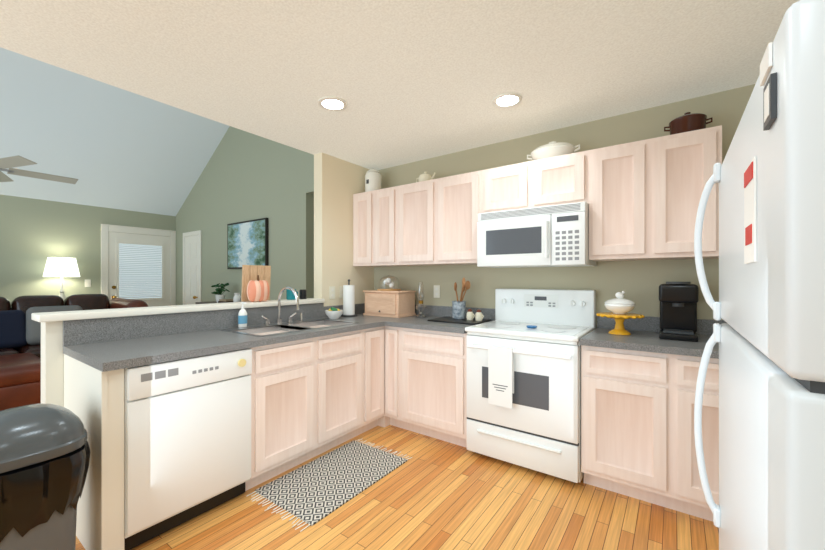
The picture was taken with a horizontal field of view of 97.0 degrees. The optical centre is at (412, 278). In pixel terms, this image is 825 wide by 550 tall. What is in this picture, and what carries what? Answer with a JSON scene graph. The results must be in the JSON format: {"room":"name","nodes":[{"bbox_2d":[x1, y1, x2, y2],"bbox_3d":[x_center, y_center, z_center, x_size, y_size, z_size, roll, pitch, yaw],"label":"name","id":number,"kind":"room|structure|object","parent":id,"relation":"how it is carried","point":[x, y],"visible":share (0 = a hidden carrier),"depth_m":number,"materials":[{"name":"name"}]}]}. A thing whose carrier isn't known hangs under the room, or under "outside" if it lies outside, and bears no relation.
{"room":"kitchen","nodes":[
{"label":"kitchen","id":0,"kind":"room"},
{"bbox_2d":[0,195,35,303],"bbox_3d":[-6.235,0.054,4.441,0.120,2.440,6.000,0,0,36],"label":"wall","id":1,"kind":"structure","parent":0,"point":[17,214],"depth_m":5.20,"materials":[{"name":"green paint"}]},
{"bbox_2d":[43,257,79,300],"bbox_3d":[-5.182,0.484,5.378,0.400,1.580,0.750,0,0,36],"label":"table lamp","id":2,"kind":"object","parent":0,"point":[61,267],"visible":0.31,"depth_m":5.27,"materials":[{"name":"white fabric"}]},
{"bbox_2d":[36,126,375,406],"bbox_3d":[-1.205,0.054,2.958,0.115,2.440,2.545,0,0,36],"label":"wall","id":3,"kind":"structure","parent":0,"point":[302,201],"depth_m":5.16,"materials":[{"name":"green paint"}]},
{"bbox_2d":[85,279,90,286],"bbox_3d":[-5.167,0.074,5.814,0.012,0.120,0.075,0,0,36],"label":"switch plate","id":4,"kind":"object","parent":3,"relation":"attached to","point":[87,282],"visible":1,"depth_m":5.81,"materials":[{"name":"white plastic"}]},
{"bbox_2d":[101,224,175,306],"bbox_3d":[-4.720,0.192,6.367,0.093,2.165,1.095,0,0,36],"label":"entry door","id":5,"kind":"structure","parent":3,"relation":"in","point":[136,264],"depth_m":6.36,"materials":[{"name":"white wood"}]},
{"bbox_2d":[31,298,324,321],"bbox_3d":[-1.423,0.203,2.653,0.195,0.038,1.855,0,0,36],"label":"trim","id":6,"kind":"structure","parent":3,"relation":"attached to","point":[79,315],"depth_m":2.26,"materials":[{"name":"white"}]},
{"bbox_2d":[241,265,270,301],"bbox_3d":[-1.275,0.037,2.985,0.027,0.290,0.244,0,0,36],"label":"sign","id":7,"kind":"object","parent":6,"relation":"on","point":[250,272],"visible":0.6,"depth_m":2.95,"materials":[{"name":"brown wood"}]},
{"bbox_2d":[247,275,269,301],"bbox_3d":[-1.222,0.078,2.894,0.125,0.210,0.175,0,0,36],"label":"decor","id":8,"kind":"object","parent":6,"relation":"on","point":[258,290],"visible":1,"depth_m":2.84,"materials":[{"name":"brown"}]},
{"bbox_2d":[286,289,297,299],"bbox_3d":[-1.045,0.138,3.185,0.080,0.090,0.108,0,0,36],"label":"mug","id":9,"kind":"object","parent":6,"relation":"on","point":[290,295],"visible":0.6,"depth_m":3.14,"materials":[{"name":"teal ceramic"}]},
{"bbox_2d":[299,289,306,298],"bbox_3d":[-0.979,0.140,3.267,0.064,0.085,0.064,0,0,36],"label":"jar","id":10,"kind":"object","parent":6,"relation":"on","point":[302,293],"visible":0.98,"depth_m":3.24,"materials":[{"name":"black"}]},
{"bbox_2d":[183,230,201,304],"bbox_3d":[-3.903,0.224,6.405,0.680,2.100,0.086,0,0,36],"label":"closet door","id":11,"kind":"structure","parent":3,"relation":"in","point":[192,267],"depth_m":6.42,"materials":[{"name":"white wood"}]},
{"bbox_2d":[63,303,364,345],"bbox_3d":[-1.135,0.292,2.935,0.020,0.135,2.458,0,0,36],"label":"backsplash","id":12,"kind":"structure","parent":3,"relation":"attached to","point":[75,332],"depth_m":2.31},
{"bbox_2d":[227,218,268,268],"bbox_3d":[-2.444,-0.496,5.386,1.040,0.700,0.040,0,0,36],"label":"picture frame","id":13,"kind":"object","parent":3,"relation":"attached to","point":[247,242],"visible":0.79,"depth_m":5.32,"materials":[{"name":"black"}]},
{"bbox_2d":[329,286,334,298],"bbox_3d":[-0.761,0.134,3.467,0.007,0.120,0.070,0,0,36],"label":"electrical outlet plate","id":14,"kind":"object","parent":3,"relation":"attached to","point":[332,291],"depth_m":3.46,"materials":[{"name":"beige plastic"}]},
{"bbox_2d":[340,286,342,298],"bbox_3d":[-0.686,0.134,3.573,0.007,0.120,0.070,0,0,36],"label":"electrical outlet plate","id":15,"kind":"object","parent":3,"relation":"attached to","point":[341,287],"depth_m":3.56,"materials":[{"name":"beige plastic"}]},
{"bbox_2d":[75,425,718,549],"bbox_3d":[-2.258,1.304,2.591,8.740,0.060,7.870,0,0,36],"label":"floor","id":16,"kind":"structure","parent":0,"point":[432,493],"depth_m":1.95,"materials":[{"name":"brown wood"}]},
{"bbox_2d":[0,404,89,549],"bbox_3d":[-1.542,0.891,1.443,0.410,0.762,0.400,0,0,36],"label":"trash can","id":17,"kind":"object","parent":16,"relation":"on","point":[44,456],"visible":1,"depth_m":1.38,"materials":[{"name":"grey plastic"}]},
{"bbox_2d":[0,294,147,410],"bbox_3d":[-4.290,0.741,4.005,1.890,1.064,2.400,0,0,36],"label":"sofa","id":18,"kind":"object","parent":16,"relation":"on","point":[20,356],"visible":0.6,"depth_m":4.12,"materials":[{"name":"brown leather"}]},
{"bbox_2d":[124,348,251,549],"bbox_3d":[-1.341,0.836,2.048,0.623,0.867,0.597,0,0,36],"label":"dishwasher","id":19,"kind":"object","parent":16,"relation":"on","point":[187,439],"visible":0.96,"depth_m":1.83,"materials":[{"name":"white metal"}]},
{"bbox_2d":[195,283,240,303],"bbox_3d":[-2.604,0.668,5.239,1.350,1.212,0.370,0,0,36],"label":"console table","id":20,"kind":"object","parent":16,"relation":"on","point":[220,297],"visible":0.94,"depth_m":5.35,"materials":[{"name":"brown wood"}]},
{"bbox_2d":[211,283,229,302],"bbox_3d":[-2.842,0.208,5.395,0.283,0.291,0.242,0,0,36],"label":"plant pot","id":21,"kind":"object","parent":20,"relation":"on","point":[219,291],"depth_m":5.37,"materials":[{"name":"white ceramic"}]},
{"bbox_2d":[203,338,318,490],"bbox_3d":[-1.055,0.837,2.503,0.638,0.875,0.470,0,0,36],"label":"base cabinet","id":22,"kind":"object","parent":16,"relation":"on","point":[285,376],"depth_m":2.31,"materials":[{"name":"brown wood"}]},
{"bbox_2d":[63,318,382,373],"bbox_3d":[-1.046,0.378,2.503,0.668,0.038,1.860,0,0,36],"label":"countertop","id":23,"kind":"structure","parent":22,"relation":"on","point":[128,352],"depth_m":1.99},
{"bbox_2d":[238,302,246,327],"bbox_3d":[-1.233,0.262,2.662,0.061,0.183,0.066,0,0,36],"label":"soap bottle","id":24,"kind":"object","parent":23,"relation":"on","point":[242,317],"visible":1,"depth_m":2.65,"materials":[{"name":"white plastic"}]},
{"bbox_2d":[259,286,302,325],"bbox_3d":[-0.934,0.208,2.823,0.268,0.295,0.378,0,0,36],"label":"faucet","id":25,"kind":"object","parent":23,"relation":"on","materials":[{"name":"silver metal"}]},
{"bbox_2d":[227,318,350,337],"bbox_3d":[-0.883,0.452,2.743,0.490,0.194,0.870,0,0,36],"label":"sink","id":26,"kind":"object","parent":23,"relation":"in","point":[308,323],"depth_m":2.76,"materials":[{"name":"silver metal"}]},
{"bbox_2d":[325,307,342,318],"bbox_3d":[-0.698,0.305,3.256,0.164,0.106,0.162,0,0,36],"label":"bowl","id":27,"kind":"object","parent":23,"relation":"on","point":[332,313],"visible":1,"depth_m":3.20,"materials":[{"name":"white ceramic"}]},
{"bbox_2d":[246,438,411,531],"bbox_3d":[-0.487,1.270,2.369,0.528,0.009,0.976,0,0,36],"label":"rug","id":28,"kind":"object","parent":16,"relation":"on","point":[313,492],"visible":0.98,"depth_m":2.28,"materials":[{"name":"white fabric"}]},
{"bbox_2d":[319,330,366,453],"bbox_3d":[-0.781,0.837,2.885,0.638,0.875,0.470,0,0,36],"label":"base cabinet","id":29,"kind":"object","parent":16,"relation":"on","point":[321,382],"depth_m":2.72,"materials":[{"name":"brown wood"}]},
{"bbox_2d":[367,326,386,430],"bbox_3d":[-0.563,0.837,3.188,0.638,0.875,0.275,0,0,36],"label":"base cabinet","id":30,"kind":"object","parent":16,"relation":"on","point":[377,338],"depth_m":3.04,"materials":[{"name":"brown wood"}]},
{"bbox_2d":[387,326,394,425],"bbox_3d":[-0.327,0.837,3.540,0.628,0.875,0.573,0,0,36],"label":"base cabinet","id":31,"kind":"object","parent":16,"relation":"on","point":[390,329],"depth_m":3.07,"materials":[{"name":"brown wood"}]},
{"bbox_2d":[395,326,467,447],"bbox_3d":[0.312,0.837,3.068,0.608,0.875,0.589,0,0,36],"label":"base cabinet","id":32,"kind":"object","parent":16,"relation":"on","point":[431,365],"depth_m":2.84,"materials":[{"name":"brown wood"}]},
{"bbox_2d":[340,314,490,333],"bbox_3d":[-0.022,0.378,3.293,1.411,0.038,0.618,0,0,36],"label":"countertop","id":33,"kind":"structure","parent":32,"relation":"on","point":[411,322],"depth_m":2.97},
{"bbox_2d":[341,279,356,316],"bbox_3d":[-0.606,0.182,3.479,0.156,0.352,0.156,0,0,36],"label":"paper towel holder","id":34,"kind":"object","parent":33,"relation":"on","point":[348,300],"visible":1,"depth_m":3.43,"materials":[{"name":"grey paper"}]},
{"bbox_2d":[363,273,415,317],"bbox_3d":[-0.229,0.151,3.550,0.444,0.414,0.297,0,0,36],"label":"bread box","id":35,"kind":"object","parent":33,"relation":"on","point":[394,303],"visible":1,"depth_m":3.44,"materials":[{"name":"brown wood"}]},
{"bbox_2d":[416,282,425,317],"bbox_3d":[0.078,0.195,3.395,0.100,0.325,0.098,0,0,36],"label":"oil lamp","id":36,"kind":"object","parent":33,"relation":"on","point":[420,302],"visible":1,"depth_m":3.38,"materials":[{"name":"clear glass"}]},
{"bbox_2d":[427,316,490,324],"bbox_3d":[0.395,0.352,3.082,0.440,0.012,0.320,0,0,36],"label":"tray","id":37,"kind":"object","parent":33,"relation":"on","point":[459,321],"visible":0.94,"depth_m":3.01,"materials":[{"name":"black"}]},
{"bbox_2d":[452,277,469,318],"bbox_3d":[0.404,0.167,3.136,0.170,0.355,0.195,0,0,36],"label":"utensil crock","id":38,"kind":"object","parent":37,"relation":"on","point":[458,309],"visible":1,"depth_m":3.09,"materials":[{"name":"ceramic"}]},
{"bbox_2d":[466,309,483,320],"bbox_3d":[0.517,0.299,3.006,0.155,0.091,0.058,0,0,36],"label":"shakers","id":39,"kind":"object","parent":37,"relation":"on","point":[478,316],"visible":1,"depth_m":2.99,"materials":[{"name":"beige ceramic"}]},
{"bbox_2d":[465,288,595,482],"bbox_3d":[0.849,0.679,2.634,0.760,1.189,0.671,0,0,36],"label":"range","id":40,"kind":"object","parent":16,"relation":"on","point":[524,379],"visible":0.94,"depth_m":2.41,"materials":[{"name":"white metal"}]},
{"bbox_2d":[581,346,674,509],"bbox_3d":[1.367,0.837,2.311,0.449,0.875,0.589,0,0,36],"label":"base cabinet","id":41,"kind":"object","parent":16,"relation":"on","point":[628,396],"depth_m":2.07,"materials":[{"name":"brown wood"}]},
{"bbox_2d":[580,326,718,357],"bbox_3d":[1.732,0.378,2.035,1.360,0.038,0.618,0,0,36],"label":"countertop","id":42,"kind":"structure","parent":41,"relation":"on","point":[648,341],"depth_m":2.09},
{"bbox_2d":[596,291,644,334],"bbox_3d":[1.346,0.219,2.374,0.276,0.278,0.276,0,0,36],"label":"cake stand","id":43,"kind":"object","parent":42,"relation":"on","point":[619,307],"visible":1,"depth_m":2.33,"materials":[{"name":"orange ceramic"}]},
{"bbox_2d":[659,282,698,341],"bbox_3d":[1.619,0.188,2.228,0.189,0.339,0.300,0,0,36],"label":"coffee maker","id":44,"kind":"object","parent":42,"relation":"on","point":[678,309],"visible":1,"depth_m":2.16,"materials":[{"name":"black plastic"}]},
{"bbox_2d":[675,354,718,520],"bbox_3d":[1.735,0.837,2.047,0.457,0.875,0.589,0,0,36],"label":"base cabinet","id":45,"kind":"object","parent":16,"relation":"on","point":[690,499],"depth_m":1.89,"materials":[{"name":"brown wood"}]},
{"bbox_2d":[694,0,824,549],"bbox_3d":[0.922,0.479,0.525,0.797,1.590,0.780,0,0,36],"label":"fridge","id":46,"kind":"object","parent":16,"relation":"on","point":[768,175],"visible":1,"depth_m":0.46,"materials":[{"name":"white metal"}]},
{"bbox_2d":[0,0,798,215],"bbox_3d":[-2.267,-1.934,2.579,8.740,1.686,7.840,0,0,36],"label":"ceiling","id":47,"kind":"structure","parent":0,"point":[138,105],"depth_m":2.11,"materials":[{"name":"white paint"}]},
{"bbox_2d":[0,155,77,183],"bbox_3d":[-4.133,-1.698,3.580,1.334,1.584,1.268,0,0,36],"label":"ceiling fan","id":48,"kind":"object","parent":47,"relation":"hanging from","point":[11,162],"visible":1,"depth_m":3.74,"materials":[{"name":"beige wood"}]},
{"bbox_2d":[318,96,346,110],"bbox_3d":[-0.529,-1.158,2.428,0.190,0.014,0.190,0,0,36],"label":"recessed light","id":49,"kind":"object","parent":47,"relation":"in","point":[331,103],"visible":0.98,"depth_m":2.43,"materials":[{"name":"white"}]},
{"bbox_2d":[492,92,521,107],"bbox_3d":[0.618,-1.158,2.380,0.190,0.014,0.190,0,0,36],"label":"recessed light","id":50,"kind":"object","parent":47,"relation":"in","point":[508,100],"visible":1,"depth_m":2.37,"materials":[{"name":"white"}]},
{"bbox_2d":[376,84,754,327],"bbox_3d":[-0.950,-0.726,4.415,8.740,4.001,0.120,0,0,36],"label":"wall","id":51,"kind":"structure","parent":0,"point":[640,280],"depth_m":2.74,"materials":[{"name":"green paint"}]},
{"bbox_2d":[353,191,372,266],"bbox_3d":[-0.398,-0.489,3.735,0.283,0.726,0.336,0,0,36],"label":"upper cabinet","id":52,"kind":"object","parent":51,"relation":"attached to","point":[362,202],"depth_m":3.60,"materials":[{"name":"brown wood"}]},
{"bbox_2d":[365,168,381,191],"bbox_3d":[-0.402,-0.992,3.737,0.170,0.275,0.172,0,0,36],"label":"crock","id":53,"kind":"object","parent":52,"relation":"on","point":[373,177],"visible":0.83,"depth_m":3.67,"materials":[{"name":"white ceramic"}]},
{"bbox_2d":[373,186,408,266],"bbox_3d":[-0.168,-0.489,3.570,0.283,0.726,0.336,0,0,36],"label":"upper cabinet","id":54,"kind":"object","parent":51,"relation":"attached to","point":[384,200],"depth_m":3.44,"materials":[{"name":"brown wood"}]},
{"bbox_2d":[397,179,436,265],"bbox_3d":[0.119,-0.489,3.364,0.424,0.726,0.336,0,0,36],"label":"upper cabinet","id":55,"kind":"object","parent":51,"relation":"attached to","point":[416,202],"depth_m":3.22,"materials":[{"name":"brown wood"}]},
{"bbox_2d":[416,172,434,181],"bbox_3d":[0.121,-0.920,3.364,0.215,0.132,0.136,0,0,36],"label":"teapot","id":56,"kind":"object","parent":55,"relation":"on","point":[425,176],"visible":0.6,"depth_m":3.31,"materials":[{"name":"beige ceramic"}]},
{"bbox_2d":[434,285,439,297],"bbox_3d":[0.231,0.124,3.487,0.070,0.120,0.007,0,0,36],"label":"electrical outlet plate","id":57,"kind":"object","parent":51,"relation":"attached to","point":[436,287],"depth_m":3.48,"materials":[{"name":"beige plastic"}]},
{"bbox_2d":[437,170,480,264],"bbox_3d":[0.464,-0.489,3.117,0.423,0.726,0.336,0,0,36],"label":"upper cabinet","id":58,"kind":"object","parent":51,"relation":"attached to","point":[458,196],"depth_m":2.99,"materials":[{"name":"brown wood"}]},
{"bbox_2d":[481,161,532,212],"bbox_3d":[0.791,-0.677,2.882,0.383,0.351,0.336,0,0,36],"label":"upper cabinet","id":59,"kind":"object","parent":51,"relation":"attached to","point":[509,187],"depth_m":2.74,"materials":[{"name":"brown wood"}]},
{"bbox_2d":[533,150,588,206],"bbox_3d":[1.103,-0.677,2.659,0.384,0.351,0.336,0,0,36],"label":"upper cabinet","id":60,"kind":"object","parent":51,"relation":"attached to","point":[562,179],"depth_m":2.51,"materials":[{"name":"brown wood"}]},
{"bbox_2d":[477,201,595,267],"bbox_3d":[0.911,-0.294,2.721,0.758,0.407,0.458,0,0,36],"label":"microwave","id":61,"kind":"object","parent":60,"relation":"attached to","point":[551,236],"visible":1,"depth_m":2.53,"materials":[{"name":"white plastic"}]},
{"bbox_2d":[527,141,579,159],"bbox_3d":[1.037,-0.934,2.707,0.380,0.160,0.223,0,0,36],"label":"tureen","id":62,"kind":"object","parent":60,"relation":"on","point":[552,149],"visible":0.77,"depth_m":2.62,"materials":[{"name":"white ceramic"}]},
{"bbox_2d":[415,306,726,333],"bbox_3d":[1.019,0.309,2.914,3.544,0.100,0.020,0,0,36],"label":"backsplash","id":63,"kind":"structure","parent":51,"relation":"attached to","point":[704,326],"depth_m":2.56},
{"bbox_2d":[589,138,652,260],"bbox_3d":[1.396,-0.489,2.448,0.338,0.726,0.336,0,0,36],"label":"upper cabinet","id":64,"kind":"object","parent":51,"relation":"attached to","point":[641,198],"depth_m":2.31,"materials":[{"name":"brown wood"}]},
{"bbox_2d":[653,125,721,259],"bbox_3d":[1.671,-0.489,2.251,0.338,0.726,0.336,0,0,36],"label":"upper cabinet","id":65,"kind":"object","parent":51,"relation":"attached to","point":[683,163],"depth_m":2.12,"materials":[{"name":"brown wood"}]},
{"bbox_2d":[664,112,712,134],"bbox_3d":[1.687,-0.937,2.241,0.238,0.165,0.188,0,0,36],"label":"pot","id":66,"kind":"object","parent":65,"relation":"on","point":[687,122],"visible":0.75,"depth_m":2.17,"materials":[{"name":"brown metal"}]}
]}

